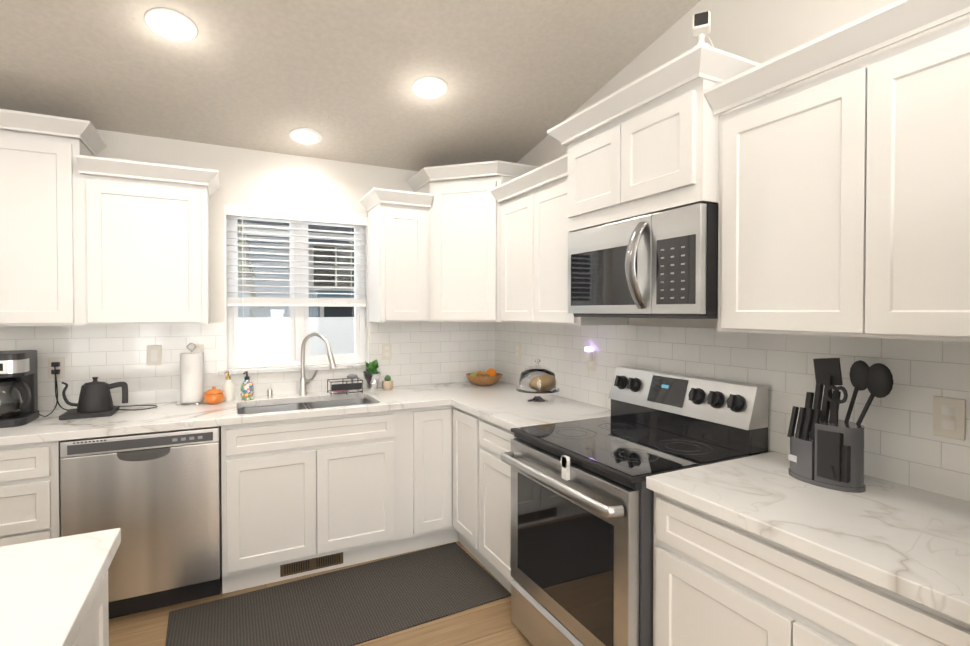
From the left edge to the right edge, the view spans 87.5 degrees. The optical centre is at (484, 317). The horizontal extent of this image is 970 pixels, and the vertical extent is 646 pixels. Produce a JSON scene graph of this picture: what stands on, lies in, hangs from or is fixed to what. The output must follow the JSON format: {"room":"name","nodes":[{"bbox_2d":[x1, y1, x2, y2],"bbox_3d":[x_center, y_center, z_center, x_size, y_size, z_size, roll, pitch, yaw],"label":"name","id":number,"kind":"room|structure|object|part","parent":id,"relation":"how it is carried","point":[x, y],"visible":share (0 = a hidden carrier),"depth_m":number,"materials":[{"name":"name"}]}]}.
{"room":"kitchen","nodes":[
{"label":"kitchen","id":0,"kind":"room"},
{"bbox_2d":[0,129,471,408],"bbox_3d":[-1.938,-0.747,2.962,4.750,4.300,0.150,0,1,-27],"label":"wall","id":1,"kind":"structure","parent":0,"point":[257,177],"depth_m":3.13,"materials":[{"name":"white paint"}]},
{"bbox_2d":[0,109,95,325],"bbox_3d":[-2.303,-0.460,2.513,0.529,0.993,0.324,0,1,-27],"label":"upper cabinet","id":2,"kind":"object","parent":1,"relation":"attached to","point":[42,213],"depth_m":2.42,"materials":[{"name":"white wood"}]},
{"bbox_3d":[-2.531,-0.916,2.358,1.188,0.075,0.384,0,1,-27],"label":"crown","id":3,"kind":"part","parent":2,"relation":"part of","materials":[{"name":"white wood"}]},
{"bbox_2d":[80,156,211,324],"bbox_3d":[-1.822,-0.377,2.758,0.551,0.822,0.324,0,1,-27],"label":"upper cabinet","id":4,"kind":"object","parent":1,"relation":"attached to","point":[146,243],"depth_m":2.61,"materials":[{"name":"white wood"}]},
{"bbox_3d":[-1.781,-0.751,2.739,0.606,0.075,0.384,0,1,-27],"label":"crown","id":5,"kind":"part","parent":4,"relation":"part of","materials":[{"name":"white wood"}]},
{"bbox_2d":[0,322,494,410],"bbox_3d":[-1.973,0.262,2.870,4.592,0.458,0.008,0,1,-27],"label":"wall tile","id":6,"kind":"structure","parent":1,"relation":"attached to","point":[423,353],"depth_m":2.98,"materials":[{"name":"white tile"}]},
{"bbox_2d":[48,357,64,378],"bbox_3d":[-2.283,0.267,2.694,0.072,0.115,0.026,0,1,-27],"label":"outlet","id":7,"kind":"object","parent":6,"relation":"attached to","point":[58,363],"visible":0.96,"depth_m":2.70,"materials":[{"name":"beige plastic"}]},
{"bbox_2d":[147,345,161,365],"bbox_3d":[-1.894,0.214,2.897,0.072,0.115,0.012,0,1,-27],"label":"light switch","id":8,"kind":"object","parent":6,"relation":"attached to","point":[154,354],"visible":1,"depth_m":2.90,"materials":[{"name":"beige plastic"}]},
{"bbox_2d":[190,344,203,362],"bbox_3d":[-1.702,0.213,2.994,0.072,0.115,0.012,0,1,-27],"label":"light switch","id":9,"kind":"object","parent":6,"relation":"attached to","point":[199,348],"visible":0.52,"depth_m":3.00,"materials":[{"name":"beige plastic"}]},
{"bbox_2d":[382,343,391,359],"bbox_3d":[-0.681,0.231,3.514,0.072,0.115,0.007,0,1,-27],"label":"outlet","id":10,"kind":"object","parent":6,"relation":"attached to","point":[384,357],"depth_m":3.51,"materials":[{"name":"beige plastic"}]},
{"bbox_2d":[218,363,368,374],"bbox_3d":[-1.206,0.328,3.313,0.950,0.026,0.150,0,1,-27],"label":"window sill","id":11,"kind":"structure","parent":1,"relation":"attached to","point":[233,371],"depth_m":3.22,"materials":[{"name":"wood"}]},
{"bbox_2d":[224,202,368,369],"bbox_3d":[-1.220,-0.192,3.333,0.880,1.020,0.148,0,1,-27],"label":"window","id":12,"kind":"structure","parent":1,"relation":"in","point":[299,323],"depth_m":3.33,"materials":[{"name":"white"}]},
{"bbox_2d":[226,205,366,306],"bbox_3d":[-1.202,-0.382,3.295,0.855,0.614,0.062,0,1,-27],"label":"window blinds","id":13,"kind":"object","parent":12,"relation":"attached to","point":[283,216],"visible":1,"depth_m":3.27,"materials":[{"name":"white plastic"}]},
{"bbox_2d":[242,216,245,317],"bbox_3d":[-1.488,-0.313,3.125,0.007,0.628,0.025,0,1,24],"label":"blind cord","id":14,"kind":"object","parent":13,"relation":"hanging from","point":[245,272],"depth_m":3.12,"materials":[{"name":"white fabric"}]},
{"bbox_2d":[300,221,300,277],"bbox_3d":[-1.195,-0.360,3.281,0.002,0.538,0.002,0,1,-27],"label":"blind cord","id":15,"kind":"object","parent":13,"relation":"hanging from","point":[300,221],"depth_m":3.28,"materials":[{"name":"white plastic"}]},
{"bbox_2d":[364,188,427,321],"bbox_3d":[-0.577,-0.386,3.387,0.329,0.822,0.324,0,1,-27],"label":"upper cabinet","id":16,"kind":"object","parent":1,"relation":"attached to","point":[397,234],"depth_m":3.24,"materials":[{"name":"white wood"}]},
{"bbox_3d":[-0.590,-0.759,3.341,0.386,0.075,0.384,0,1,-27],"label":"crown","id":17,"kind":"part","parent":16,"relation":"part of","materials":[{"name":"white wood"}]},
{"bbox_2d":[412,160,543,321],"bbox_3d":[-0.064,-0.472,3.461,0.653,0.993,0.652,0,1,-27],"label":"upper cabinet","id":18,"kind":"object","parent":1,"relation":"attached to","point":[462,212],"depth_m":3.24,"materials":[{"name":"white wood"}]},
{"bbox_3d":[-0.077,-0.930,3.416,0.710,0.075,0.710,0,1,-27],"label":"crown","id":19,"kind":"part","parent":18,"relation":"part of","materials":[{"name":"white wood"}]},
{"bbox_2d":[109,541,532,645],"bbox_3d":[-0.280,1.489,-0.456,5.000,0.080,7.900,0,1,-27],"label":"floor","id":20,"kind":"structure","parent":0,"point":[490,624],"depth_m":2.31,"materials":[{"name":"brown wood"}]},
{"bbox_2d":[0,494,60,546],"bbox_3d":[-2.292,0.973,2.366,0.616,0.876,0.629,0,1,-27],"label":"base cabinet","id":21,"kind":"object","parent":20,"relation":"on","point":[37,518],"depth_m":2.18,"materials":[{"name":"white wood"}]},
{"bbox_2d":[76,580,108,645],"bbox_3d":[-1.337,1.004,0.087,1.809,0.876,1.634,0,1,-27],"label":"kitchen island","id":22,"kind":"object","parent":20,"relation":"on","point":[96,633],"depth_m":1.11,"materials":[{"name":"wood"}]},
{"bbox_2d":[0,528,120,645],"bbox_3d":[-1.334,0.547,0.092,1.825,0.038,1.650,0,1,-27],"label":"island countertop","id":23,"kind":"structure","parent":22,"relation":"on","point":[49,588],"depth_m":0.98,"materials":[{"name":"white stone"}]},
{"bbox_2d":[60,426,221,618],"bbox_3d":[-1.727,0.972,2.639,0.626,0.864,0.619,0,1,-27],"label":"dishwasher","id":24,"kind":"object","parent":20,"relation":"on","point":[156,497],"visible":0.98,"depth_m":2.38,"materials":[{"name":"grey metal"}]},
{"bbox_3d":[-1.597,0.580,2.376,0.618,0.069,0.035,0,1,-27],"label":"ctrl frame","id":25,"kind":"part","parent":24,"relation":"part of","materials":[{"name":"silver metal"}]},
{"bbox_2d":[221,453,399,593],"bbox_3d":[-1.045,1.073,2.998,0.905,0.660,0.629,0,1,-27],"label":"base cabinet","id":26,"kind":"object","parent":20,"relation":"on","point":[285,514],"depth_m":2.70,"materials":[{"name":"white wood"}]},
{"bbox_2d":[280,552,342,576],"bbox_3d":[-0.946,1.349,2.778,0.330,0.070,0.007,0,1,-27],"label":"air vent","id":27,"kind":"object","parent":26,"relation":"attached to","point":[310,564],"visible":0.88,"depth_m":2.77,"materials":[{"name":"brown metal"}]},
{"bbox_2d":[165,542,510,645],"bbox_3d":[-0.687,1.406,2.493,1.532,0.008,0.717,0,1,-27],"label":"kitchen mat","id":28,"kind":"object","parent":20,"relation":"on","point":[355,605],"visible":0.88,"depth_m":2.47,"materials":[{"name":"grey rubber"}]},
{"bbox_2d":[452,441,475,557],"bbox_3d":[0.158,0.964,3.068,0.629,0.876,0.373,0,1,-27],"label":"base cabinet","id":29,"kind":"object","parent":20,"relation":"on","point":[463,456],"depth_m":2.94,"materials":[{"name":"white wood"}]},
{"bbox_2d":[476,437,515,592],"bbox_3d":[0.349,0.969,2.689,0.629,0.876,0.475,0,1,-27],"label":"base cabinet","id":30,"kind":"object","parent":20,"relation":"on","point":[493,476],"depth_m":2.61,"materials":[{"name":"white wood"}]},
{"bbox_2d":[0,381,610,500],"bbox_3d":[-1.241,0.516,2.429,3.697,0.038,1.456,0,1,-27],"label":"countertop","id":31,"kind":"structure","parent":30,"relation":"on","point":[413,416],"depth_m":2.68,"materials":[{"name":"white stone"}]},
{"bbox_2d":[0,350,57,427],"bbox_3d":[-2.277,0.329,2.459,0.258,0.335,0.393,0,1,-27],"label":"coffee maker","id":32,"kind":"object","parent":31,"relation":"on","point":[18,388],"visible":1,"depth_m":2.35,"materials":[{"name":"black plastic"}]},
{"bbox_3d":[-2.251,0.299,2.353,0.108,0.025,0.108,0,1,-27],"label":"carafe lid","id":33,"kind":"part","parent":32,"relation":"part of","materials":[{"name":"black plastic"}]},
{"bbox_3d":[-2.153,0.364,2.353,0.081,0.134,0.060,0,1,-27],"label":"handle","id":34,"kind":"part","parent":32,"relation":"part of","materials":[{"name":"black plastic"}]},
{"bbox_3d":[-2.233,0.371,2.598,0.054,0.243,0.186,0,1,-27],"label":"cord","id":35,"kind":"part","parent":32,"relation":"part of","materials":[{"name":"black plastic"}]},
{"bbox_2d":[54,373,157,419],"bbox_3d":[-1.999,0.391,2.654,0.476,0.204,0.308,0,1,-27],"label":"kettle","id":36,"kind":"object","parent":31,"relation":"on","point":[95,399],"visible":0.96,"depth_m":2.55,"materials":[{"name":"grey metal"}]},
{"bbox_3d":[-1.996,0.385,2.595,0.276,0.132,0.018,0,1,-27],"label":"spout handle","id":37,"kind":"part","parent":36,"relation":"part of","materials":[{"name":"grey metal"}]},
{"bbox_3d":[-1.997,0.321,2.594,0.090,0.038,0.090,0,1,-27],"label":"lid","id":38,"kind":"part","parent":36,"relation":"part of","materials":[{"name":"grey metal"}]},
{"bbox_2d":[176,343,204,405],"bbox_3d":[-1.685,0.317,2.908,0.160,0.347,0.160,0,1,-27],"label":"paper towel","id":39,"kind":"object","parent":31,"relation":"on","point":[191,377],"visible":0.94,"depth_m":2.86,"materials":[{"name":"white paper"}]},
{"bbox_2d":[203,386,224,403],"bbox_3d":[-1.551,0.441,2.899,0.110,0.098,0.110,0,1,-27],"label":"pot","id":40,"kind":"object","parent":31,"relation":"on","point":[213,395],"visible":0.98,"depth_m":2.86,"materials":[{"name":"orange ceramic"}]},
{"bbox_2d":[222,371,234,400],"bbox_3d":[-1.516,0.401,2.992,0.064,0.176,0.069,0,1,-27],"label":"soap bottle","id":41,"kind":"object","parent":31,"relation":"on","point":[228,387],"visible":1,"depth_m":2.97,"materials":[{"name":"white plastic"}]},
{"bbox_2d":[240,371,253,400],"bbox_3d":[-1.421,0.403,3.025,0.072,0.172,0.073,0,1,-27],"label":"soap bottle","id":42,"kind":"object","parent":31,"relation":"on","point":[247,388],"visible":1,"depth_m":3.00,"materials":[{"name":"multicoloured plastic"}]},
{"bbox_2d":[244,401,303,412],"bbox_3d":[-1.192,0.618,2.853,0.371,0.203,0.424,0,1,-27],"label":"sink","id":43,"kind":"object","parent":31,"relation":"in","point":[279,404],"depth_m":3.05,"materials":[{"name":"silver metal"}]},
{"bbox_2d":[266,332,336,397],"bbox_3d":[-1.129,0.289,3.114,0.389,0.398,0.247,0,1,-27],"label":"faucet","id":44,"kind":"object","parent":31,"relation":"on","point":[304,382],"visible":1,"depth_m":3.18,"materials":[{"name":"silver metal"}]},
{"bbox_2d":[316,397,367,404],"bbox_3d":[-0.850,0.616,3.026,0.371,0.203,0.424,0,1,-27],"label":"sink","id":45,"kind":"object","parent":31,"relation":"in","point":[340,400],"depth_m":3.23,"materials":[{"name":"silver metal"}]},
{"bbox_2d":[327,374,362,395],"bbox_3d":[-0.903,0.424,3.263,0.200,0.122,0.131,0,1,-27],"label":"sink caddy","id":46,"kind":"object","parent":31,"relation":"on","point":[344,388],"visible":1,"depth_m":3.22,"materials":[{"name":"black metal"}]},
{"bbox_2d":[363,359,380,391],"bbox_3d":[-0.746,0.381,3.347,0.120,0.206,0.118,0,1,-27],"label":"potted plant","id":47,"kind":"object","parent":31,"relation":"on","point":[372,374],"visible":1,"depth_m":3.32,"materials":[{"name":"green plant"}]},
{"bbox_2d":[382,375,392,389],"bbox_3d":[-0.655,0.433,3.409,0.074,0.100,0.074,0,1,-27],"label":"cactus pot","id":48,"kind":"object","parent":31,"relation":"on","point":[387,383],"visible":1,"depth_m":3.38,"materials":[{"name":"beige ceramic"}]},
{"bbox_3d":[-0.655,0.454,3.409,0.074,0.060,0.074,0,1,-27],"label":"pot","id":49,"kind":"part","parent":48,"relation":"part of","materials":[{"name":"beige ceramic"}]},
{"bbox_2d":[466,368,502,385],"bbox_3d":[-0.005,0.421,3.630,0.264,0.119,0.264,0,1,-27],"label":"fruit bowl","id":50,"kind":"object","parent":31,"relation":"on","point":[489,376],"visible":1,"depth_m":3.56,"materials":[{"name":"brown wood"}]},
{"bbox_2d":[516,359,559,402],"bbox_3d":[0.309,0.364,2.965,0.256,0.250,0.256,0,1,-27],"label":"cake stand","id":51,"kind":"object","parent":31,"relation":"on","point":[537,379],"visible":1,"depth_m":2.89,"materials":[{"name":"clear glass"}]},
{"bbox_2d":[500,366,768,645],"bbox_3d":[0.559,0.834,2.088,0.756,1.162,0.776,0,1,-27],"label":"range","id":52,"kind":"object","parent":20,"relation":"on","point":[582,516],"visible":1,"depth_m":1.93,"materials":[{"name":"grey metal"}]},
{"bbox_3d":[0.308,1.297,1.967,0.045,0.170,0.758,0,1,-27],"label":"drawer","id":53,"kind":"part","parent":52,"relation":"part of","materials":[{"name":"silver metal"}]},
{"bbox_3d":[0.253,0.617,1.930,0.069,0.039,0.735,0,1,-27],"label":"handle","id":54,"kind":"part","parent":52,"relation":"part of","materials":[{"name":"silver metal"}]},
{"bbox_3d":[0.307,0.860,1.960,0.048,0.623,0.758,0,1,-27],"label":"door","id":55,"kind":"part","parent":52,"relation":"part of","materials":[{"name":"silver metal"}]},
{"bbox_2d":[511,416,751,482],"bbox_3d":[0.551,0.509,2.079,0.585,0.018,0.776,0,1,-27],"label":"cooktop","id":56,"kind":"object","parent":52,"relation":"in","point":[625,449],"depth_m":1.98,"materials":[{"name":"black glass"}]},
{"bbox_3d":[0.843,0.330,2.225,0.115,0.157,0.770,0,1,-27],"label":"backguard panel","id":57,"kind":"part","parent":52,"relation":"part of","materials":[{"name":"silver metal"}]},
{"bbox_2d":[653,493,969,645],"bbox_3d":[1.019,0.987,1.363,0.629,0.876,0.927,0,1,-27],"label":"base cabinet","id":58,"kind":"object","parent":20,"relation":"on","point":[764,549],"depth_m":1.30,"materials":[{"name":"white wood"}]},
{"bbox_2d":[646,451,969,628],"bbox_3d":[1.017,0.530,1.345,0.645,0.038,0.947,0,1,-27],"label":"countertop","id":59,"kind":"structure","parent":58,"relation":"on","point":[912,544],"depth_m":1.28,"materials":[{"name":"white stone"}]},
{"bbox_2d":[787,358,892,492],"bbox_3d":[1.068,0.316,1.551,0.143,0.384,0.263,0,1,-27],"label":"knife block","id":60,"kind":"object","parent":59,"relation":"on","point":[825,453],"visible":1,"depth_m":1.53,"materials":[{"name":"grey plastic"}]},
{"bbox_2d":[0,0,700,177],"bbox_3d":[-0.280,-1.744,-0.499,5.000,1.582,7.900,0,1,-27],"label":"ceiling","id":61,"kind":"structure","parent":0,"point":[520,78],"depth_m":2.43,"materials":[{"name":"paint"}]},
{"bbox_2d":[144,8,197,41],"bbox_3d":[-1.293,-1.205,2.089,0.183,0.038,0.184,1,1,36],"label":"recessed light","id":62,"kind":"object","parent":61,"relation":"in","point":[170,24],"depth_m":2.08,"materials":[{"name":"white plastic"}]},
{"bbox_3d":[-1.293,-1.205,2.089,0.188,0.040,0.186,0,1,-27],"label":"ceiling downlight trim","id":63,"kind":"part","parent":62,"relation":"part of","materials":[{"name":"white plastic"}]},
{"bbox_2d":[289,128,321,144],"bbox_3d":[-1.069,-1.083,3.022,0.183,0.038,0.184,1,1,36],"label":"recessed light","id":64,"kind":"object","parent":61,"relation":"in","point":[307,136],"depth_m":3.01,"materials":[{"name":"white plastic"}]},
{"bbox_3d":[-1.069,-1.082,3.022,0.188,0.040,0.186,0,1,-27],"label":"ceiling downlight trim","id":65,"kind":"part","parent":64,"relation":"part of","materials":[{"name":"white plastic"}]},
{"bbox_2d":[412,77,447,98],"bbox_3d":[-0.289,-1.204,2.652,0.183,0.038,0.184,1,1,36],"label":"recessed light","id":66,"kind":"object","parent":61,"relation":"in","point":[425,87],"depth_m":2.65,"materials":[{"name":"white plastic"}]},
{"bbox_3d":[-0.289,-1.203,2.652,0.188,0.040,0.186,0,1,-27],"label":"ceiling downlight trim","id":67,"kind":"part","parent":66,"relation":"part of","materials":[{"name":"white plastic"}]},
{"bbox_2d":[517,0,969,453],"bbox_3d":[1.840,-0.715,0.587,0.150,4.300,7.500,0,1,-27],"label":"wall","id":68,"kind":"structure","parent":0,"point":[761,31],"depth_m":2.03,"materials":[{"name":"white paint"}]},
{"bbox_2d":[496,188,527,322],"bbox_3d":[0.321,-0.345,3.066,0.324,0.748,0.404,0,1,-27],"label":"upper cabinet","id":69,"kind":"object","parent":68,"relation":"attached to","point":[511,211],"depth_m":3.03,"materials":[{"name":"white wood"}]},
{"bbox_2d":[528,176,628,325],"bbox_3d":[0.503,-0.340,2.706,0.324,0.748,0.403,0,1,-27],"label":"upper cabinet","id":70,"kind":"object","parent":68,"relation":"attached to","point":[547,250],"depth_m":2.68,"materials":[{"name":"white wood"}]},
{"bbox_2d":[560,96,615,235],"bbox_3d":[0.645,-0.655,2.330,0.405,0.488,0.388,0,1,-27],"label":"upper cabinet","id":71,"kind":"object","parent":68,"relation":"attached to","point":[588,192],"depth_m":2.25,"materials":[{"name":"white wood"}]},
{"bbox_3d":[0.239,-0.752,2.793,0.058,0.075,0.803,0,1,-27],"label":"crown","id":72,"kind":"part","parent":71,"relation":"part of","materials":[{"name":"white wood"}]},
{"bbox_2d":[616,48,755,221],"bbox_3d":[0.820,-0.650,1.985,0.405,0.488,0.387,0,1,-27],"label":"upper cabinet","id":73,"kind":"object","parent":68,"relation":"attached to","point":[666,148],"depth_m":1.83,"materials":[{"name":"white wood"}]},
{"bbox_2d":[568,203,717,318],"bbox_3d":[0.704,-0.201,2.154,0.461,0.399,0.777,0,1,-27],"label":"microwave","id":74,"kind":"object","parent":73,"relation":"attached to","point":[663,264],"visible":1,"depth_m":1.94,"materials":[{"name":"silver metal"}]},
{"bbox_3d":[0.529,-0.210,2.188,0.031,0.383,0.536,0,1,-27],"label":"door","id":75,"kind":"part","parent":74,"relation":"part of","materials":[{"name":"silver metal"}]},
{"bbox_3d":[0.588,-0.205,1.968,0.085,0.340,0.053,0,1,-27],"label":"handle","id":76,"kind":"part","parent":74,"relation":"part of","materials":[{"name":"silver metal"}]},
{"bbox_3d":[0.690,-0.171,1.835,0.003,0.242,0.180,0,1,-27],"label":"panel glass","id":77,"kind":"part","parent":74,"relation":"part of","materials":[{"name":"black glass"}]},
{"bbox_3d":[0.702,-0.205,1.845,0.031,0.383,0.226,0,1,-27],"label":"panel","id":78,"kind":"part","parent":74,"relation":"part of","materials":[{"name":"silver metal"}]},
{"bbox_3d":[0.706,-0.858,2.141,0.464,0.075,0.891,0,1,-27],"label":"crown","id":79,"kind":"part","parent":73,"relation":"part of","materials":[{"name":"white wood"}]},
{"bbox_2d":[692,11,713,47],"bbox_3d":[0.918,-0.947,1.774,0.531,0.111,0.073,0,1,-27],"label":"security camera","id":80,"kind":"object","parent":73,"relation":"on","point":[701,25],"visible":0.58,"depth_m":1.65,"materials":[{"name":"white plastic"}]},
{"bbox_2d":[495,322,969,501],"bbox_3d":[0.806,0.267,2.470,0.008,0.458,3.212,0,1,-27],"label":"wall tile","id":81,"kind":"structure","parent":68,"relation":"attached to","point":[904,445],"depth_m":1.84,"materials":[{"name":"white tile"}]},
{"bbox_2d":[515,343,520,359],"bbox_3d":[0.233,0.235,3.586,0.006,0.115,0.072,0,1,-27],"label":"electrical outlet","id":82,"kind":"object","parent":81,"relation":"attached to","point":[517,350],"visible":1,"depth_m":3.58,"materials":[{"name":"beige plastic"}]},
{"bbox_2d":[584,347,594,370],"bbox_3d":[0.586,0.231,2.856,0.034,0.132,0.072,0,1,-27],"label":"electrical outlet","id":83,"kind":"object","parent":81,"relation":"attached to","point":[589,354],"visible":1,"depth_m":2.84,"materials":[{"name":"beige plastic"}]},
{"bbox_3d":[0.599,0.240,2.863,0.005,0.115,0.072,0,1,-27],"label":"plate","id":84,"kind":"part","parent":83,"relation":"part of","materials":[{"name":"beige plastic"}]},
{"bbox_2d":[933,396,965,440],"bbox_3d":[1.319,0.284,1.439,0.006,0.115,0.072,0,1,-27],"label":"electrical outlet","id":85,"kind":"object","parent":81,"relation":"attached to","point":[949,417],"visible":1,"depth_m":1.44,"materials":[{"name":"beige plastic"}]},
{"bbox_2d":[715,24,855,336],"bbox_3d":[1.049,-0.362,1.626,0.324,0.822,0.467,0,1,-27],"label":"upper cabinet","id":86,"kind":"object","parent":68,"relation":"attached to","point":[840,198],"depth_m":1.52,"materials":[{"name":"white wood"}]},
{"bbox_2d":[856,0,969,341],"bbox_3d":[1.259,-0.357,1.209,0.324,0.822,0.466,0,1,-27],"label":"upper cabinet","id":87,"kind":"object","parent":68,"relation":"attached to","point":[913,96],"depth_m":1.25,"materials":[{"name":"white wood"}]},
{"bbox_3d":[1.140,-0.733,1.372,0.384,0.075,0.989,0,1,-27],"label":"crown","id":88,"kind":"part","parent":87,"relation":"part of","materials":[{"name":"white wood"}]},
{"label":"outside","id":89,"kind":"structure","parent":0,"visible":0},
{"bbox_3d":[-6.241,1.712,9.790,22.000,0.200,15.840,0,1,-27],"label":"ground","id":90,"kind":"structure","parent":89,"visible":0},
{"bbox_2d":[238,219,354,357],"bbox_3d":[-6.146,-1.560,9.557,18.600,6.350,8.665,0,1,-27],"label":"window glass","id":91,"kind":"object","parent":90,"relation":"on","point":[322,327],"depth_m":9.68,"materials":[{"name":"white"}]},
{"bbox_3d":[-2.913,-0.182,10.439,0.950,0.470,0.040,0,1,-27],"label":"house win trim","id":92,"kind":"part","parent":91,"relation":"part of","materials":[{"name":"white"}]}
]}

